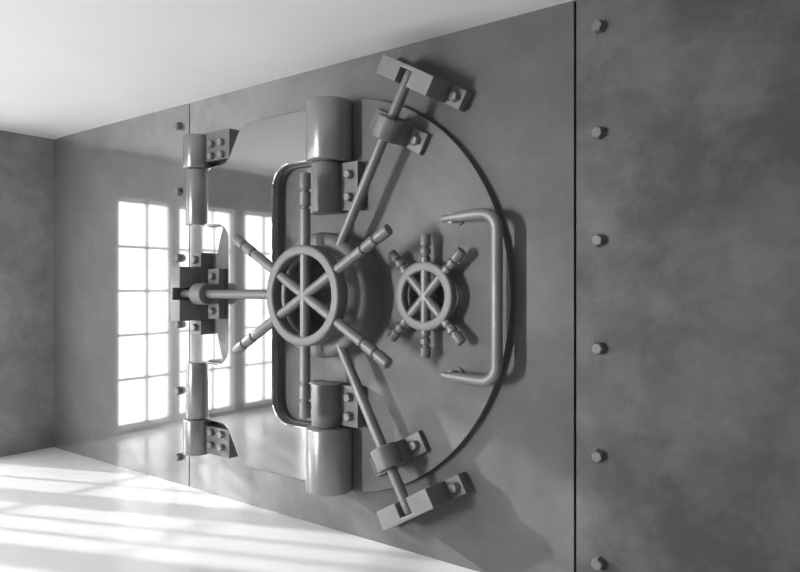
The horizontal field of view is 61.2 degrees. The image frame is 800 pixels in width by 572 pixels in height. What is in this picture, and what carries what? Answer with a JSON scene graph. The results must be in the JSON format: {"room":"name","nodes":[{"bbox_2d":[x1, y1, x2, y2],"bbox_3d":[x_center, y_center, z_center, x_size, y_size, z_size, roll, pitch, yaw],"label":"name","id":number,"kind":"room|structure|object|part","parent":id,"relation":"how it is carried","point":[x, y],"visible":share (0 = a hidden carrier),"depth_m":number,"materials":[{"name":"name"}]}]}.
{"room":"bank vault room","nodes":[
{"label":"bank vault room","id":0,"kind":"room"},
{"bbox_2d":[0,130,53,456],"bbox_3d":[-6.310,0.070,2.894,0.220,3.000,9.560,0,0,37],"label":"wall","id":1,"kind":"structure","parent":0,"point":[26,161],"depth_m":6.38,"materials":[{"name":"grey paint"}]},
{"bbox_2d":[0,447,477,571],"bbox_3d":[-2.565,1.645,0.062,9.770,0.150,9.950,0,0,37],"label":"floor","id":2,"kind":"structure","parent":0,"point":[61,510],"depth_m":4.33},
{"bbox_2d":[0,0,575,138],"bbox_3d":[-2.565,-1.505,0.062,9.770,0.150,9.950,0,0,37],"label":"ceiling","id":3,"kind":"structure","parent":0,"point":[68,67],"depth_m":4.01,"materials":[{"name":"white paint"}]},
{"bbox_2d":[54,0,799,571],"bbox_3d":[0.356,0.070,3.934,9.770,3.000,0.250,0,0,37],"label":"wall","id":4,"kind":"structure","parent":0,"point":[691,186],"depth_m":3.36,"materials":[{"name":"metal"}]},
{"bbox_3d":[-2.506,0.070,5.980,2.176,3.000,0.070,0,0,37],"label":"steel panel","id":5,"kind":"part","parent":4,"relation":"part of","materials":[{"name":"metal"}]},
{"bbox_2d":[174,122,182,129],"bbox_3d":[-1.750,-1.263,5.351,0.064,0.057,0.044,0,0,37],"label":"rivet","id":6,"kind":"object","parent":4,"relation":"attached to","point":[178,126],"visible":1,"depth_m":5.33,"materials":[{"name":"metal"}]},
{"bbox_2d":[174,453,182,460],"bbox_3d":[-1.750,1.352,5.351,0.059,0.063,0.044,0,0,37],"label":"rivet","id":7,"kind":"object","parent":4,"relation":"attached to","point":[178,456],"visible":1,"depth_m":5.33,"materials":[{"name":"metal"}]},
{"bbox_2d":[174,254,182,261],"bbox_3d":[-1.750,-0.222,5.351,0.059,0.063,0.044,0,0,37],"label":"rivet","id":8,"kind":"object","parent":4,"relation":"attached to","point":[178,257],"visible":1,"depth_m":5.33,"materials":[{"name":"metal"}]},
{"bbox_2d":[174,387,182,394],"bbox_3d":[-1.750,0.828,5.351,0.061,0.063,0.044,0,0,37],"label":"rivet","id":9,"kind":"object","parent":4,"relation":"attached to","point":[178,390],"visible":1,"depth_m":5.33,"materials":[{"name":"metal"}]},
{"bbox_2d":[174,188,182,195],"bbox_3d":[-1.750,-0.746,5.351,0.061,0.063,0.044,0,0,37],"label":"rivet","id":10,"kind":"object","parent":4,"relation":"attached to","point":[178,191],"visible":1,"depth_m":5.33,"materials":[{"name":"metal"}]},
{"bbox_2d":[174,321,182,327],"bbox_3d":[-1.750,0.304,5.351,0.064,0.056,0.044,0,0,37],"label":"rivet","id":11,"kind":"object","parent":4,"relation":"attached to","point":[178,324],"visible":0.91,"depth_m":5.33,"materials":[{"name":"metal"}]},
{"bbox_2d":[171,253,212,334],"bbox_3d":[-1.542,0.057,5.024,0.112,0.610,0.294,0,0,37],"label":"block","id":12,"kind":"object","parent":4,"relation":"attached to","point":[182,278],"visible":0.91,"depth_m":4.97,"materials":[{"name":"metal"}]},
{"bbox_2d":[189,269,225,318],"bbox_3d":[-1.377,0.057,4.907,0.126,0.364,0.282,0,0,37],"label":"guide","id":13,"kind":"object","parent":4,"relation":"attached to","point":[216,277],"visible":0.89,"depth_m":4.90,"materials":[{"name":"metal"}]},
{"bbox_2d":[183,418,237,457],"bbox_3d":[-1.412,1.119,4.986,0.470,0.257,0.206,0,0,37],"label":"pivot bracket","id":14,"kind":"object","parent":4,"relation":"attached to","point":[200,437],"visible":0.79,"depth_m":4.96,"materials":[{"name":"metal"}]},
{"bbox_2d":[183,418,210,455],"bbox_3d":[-1.517,1.119,5.066,0.206,0.257,0.206,0,0,37],"label":"socket","id":15,"kind":"object","parent":14,"relation":"attached to","point":[195,437],"depth_m":4.97,"materials":[{"name":"metal"}]},
{"bbox_2d":[183,128,238,169],"bbox_3d":[-1.412,-1.002,4.986,0.470,0.259,0.206,0,0,37],"label":"pivot bracket","id":16,"kind":"object","parent":4,"relation":"attached to","point":[201,151],"visible":0.84,"depth_m":4.96,"materials":[{"name":"metal"}]},
{"bbox_2d":[183,133,210,169],"bbox_3d":[-1.517,-0.997,5.066,0.206,0.247,0.206,0,0,37],"label":"socket","id":17,"kind":"object","parent":16,"relation":"attached to","point":[195,148],"depth_m":4.98,"materials":[{"name":"metal"}]},
{"bbox_2d":[180,70,513,514],"bbox_3d":[-0.565,0.044,4.252,2.669,2.481,0.384,0,0,37],"label":"door","id":18,"kind":"structure","parent":4,"relation":"in","point":[364,335],"depth_m":4.07,"materials":[{"name":"metal"}]},
{"bbox_3d":[-0.953,0.061,4.674,1.373,2.414,0.060,0,0,37],"label":"hinge arm","id":19,"kind":"part","parent":18,"relation":"part of","materials":[{"name":"metal"}]},
{"bbox_3d":[0.298,-0.371,3.716,0.080,0.080,0.087,0,0,37],"label":"mounting post","id":20,"kind":"part","parent":18,"relation":"part of","materials":[{"name":"metal"}]},
{"bbox_3d":[0.298,0.489,3.716,0.080,0.080,0.087,0,0,37],"label":"mounting post","id":21,"kind":"part","parent":18,"relation":"part of","materials":[{"name":"metal"}]},
{"bbox_3d":[0.379,0.059,3.600,0.369,0.940,0.062,0,0,37],"label":"pull handle","id":22,"kind":"part","parent":18,"relation":"part of","materials":[{"name":"metal"}]},
{"bbox_3d":[-0.368,0.070,4.368,3.155,3.000,0.070,0,0,37],"label":"steel panel","id":23,"kind":"part","parent":4,"relation":"part of","materials":[{"name":"grey metal"}]},
{"bbox_2d":[376,54,471,111],"bbox_3d":[0.095,-1.165,3.820,0.583,0.390,0.245,0,0,37],"label":"block","id":24,"kind":"object","parent":4,"relation":"attached to","point":[426,84],"visible":0.97,"depth_m":3.72,"materials":[{"name":"metal"}]},
{"bbox_2d":[377,472,471,530],"bbox_3d":[0.095,1.235,3.820,0.580,0.397,0.245,0,0,37],"label":"block","id":25,"kind":"object","parent":4,"relation":"attached to","point":[427,499],"visible":0.96,"depth_m":3.72,"materials":[{"name":"metal"}]},
{"bbox_2d":[591,556,604,570],"bbox_3d":[0.964,1.352,3.296,0.059,0.063,0.044,0,0,37],"label":"rivet","id":26,"kind":"object","parent":4,"relation":"attached to","point":[598,563],"visible":1,"depth_m":3.28,"materials":[{"name":"metal"}]},
{"bbox_2d":[591,20,604,33],"bbox_3d":[0.964,-1.263,3.296,0.064,0.057,0.044,0,0,37],"label":"rivet","id":27,"kind":"object","parent":4,"relation":"attached to","point":[598,26],"visible":1,"depth_m":3.28,"materials":[{"name":"metal"}]},
{"bbox_2d":[591,126,604,139],"bbox_3d":[0.964,-0.746,3.296,0.061,0.063,0.044,0,0,37],"label":"rivet","id":28,"kind":"object","parent":4,"relation":"attached to","point":[597,132],"visible":1,"depth_m":3.28,"materials":[{"name":"metal"}]},
{"bbox_2d":[591,449,604,462],"bbox_3d":[0.964,0.828,3.296,0.061,0.063,0.044,0,0,37],"label":"rivet","id":29,"kind":"object","parent":4,"relation":"attached to","point":[598,455],"visible":1,"depth_m":3.28,"materials":[{"name":"metal"}]},
{"bbox_2d":[591,234,604,246],"bbox_3d":[0.964,-0.222,3.296,0.059,0.063,0.044,0,0,37],"label":"rivet","id":30,"kind":"object","parent":4,"relation":"attached to","point":[598,240],"visible":1,"depth_m":3.28,"materials":[{"name":"metal"}]},
{"bbox_2d":[591,342,605,353],"bbox_3d":[0.964,0.304,3.296,0.064,0.056,0.044,0,0,37],"label":"rivet","id":31,"kind":"object","parent":4,"relation":"attached to","point":[597,348],"visible":1,"depth_m":3.28,"materials":[{"name":"metal"}]},
{"bbox_3d":[2.480,0.070,2.219,3.953,3.000,0.070,0,0,37],"label":"steel panel","id":32,"kind":"part","parent":4,"relation":"part of","materials":[{"name":"grey metal"}]}
]}

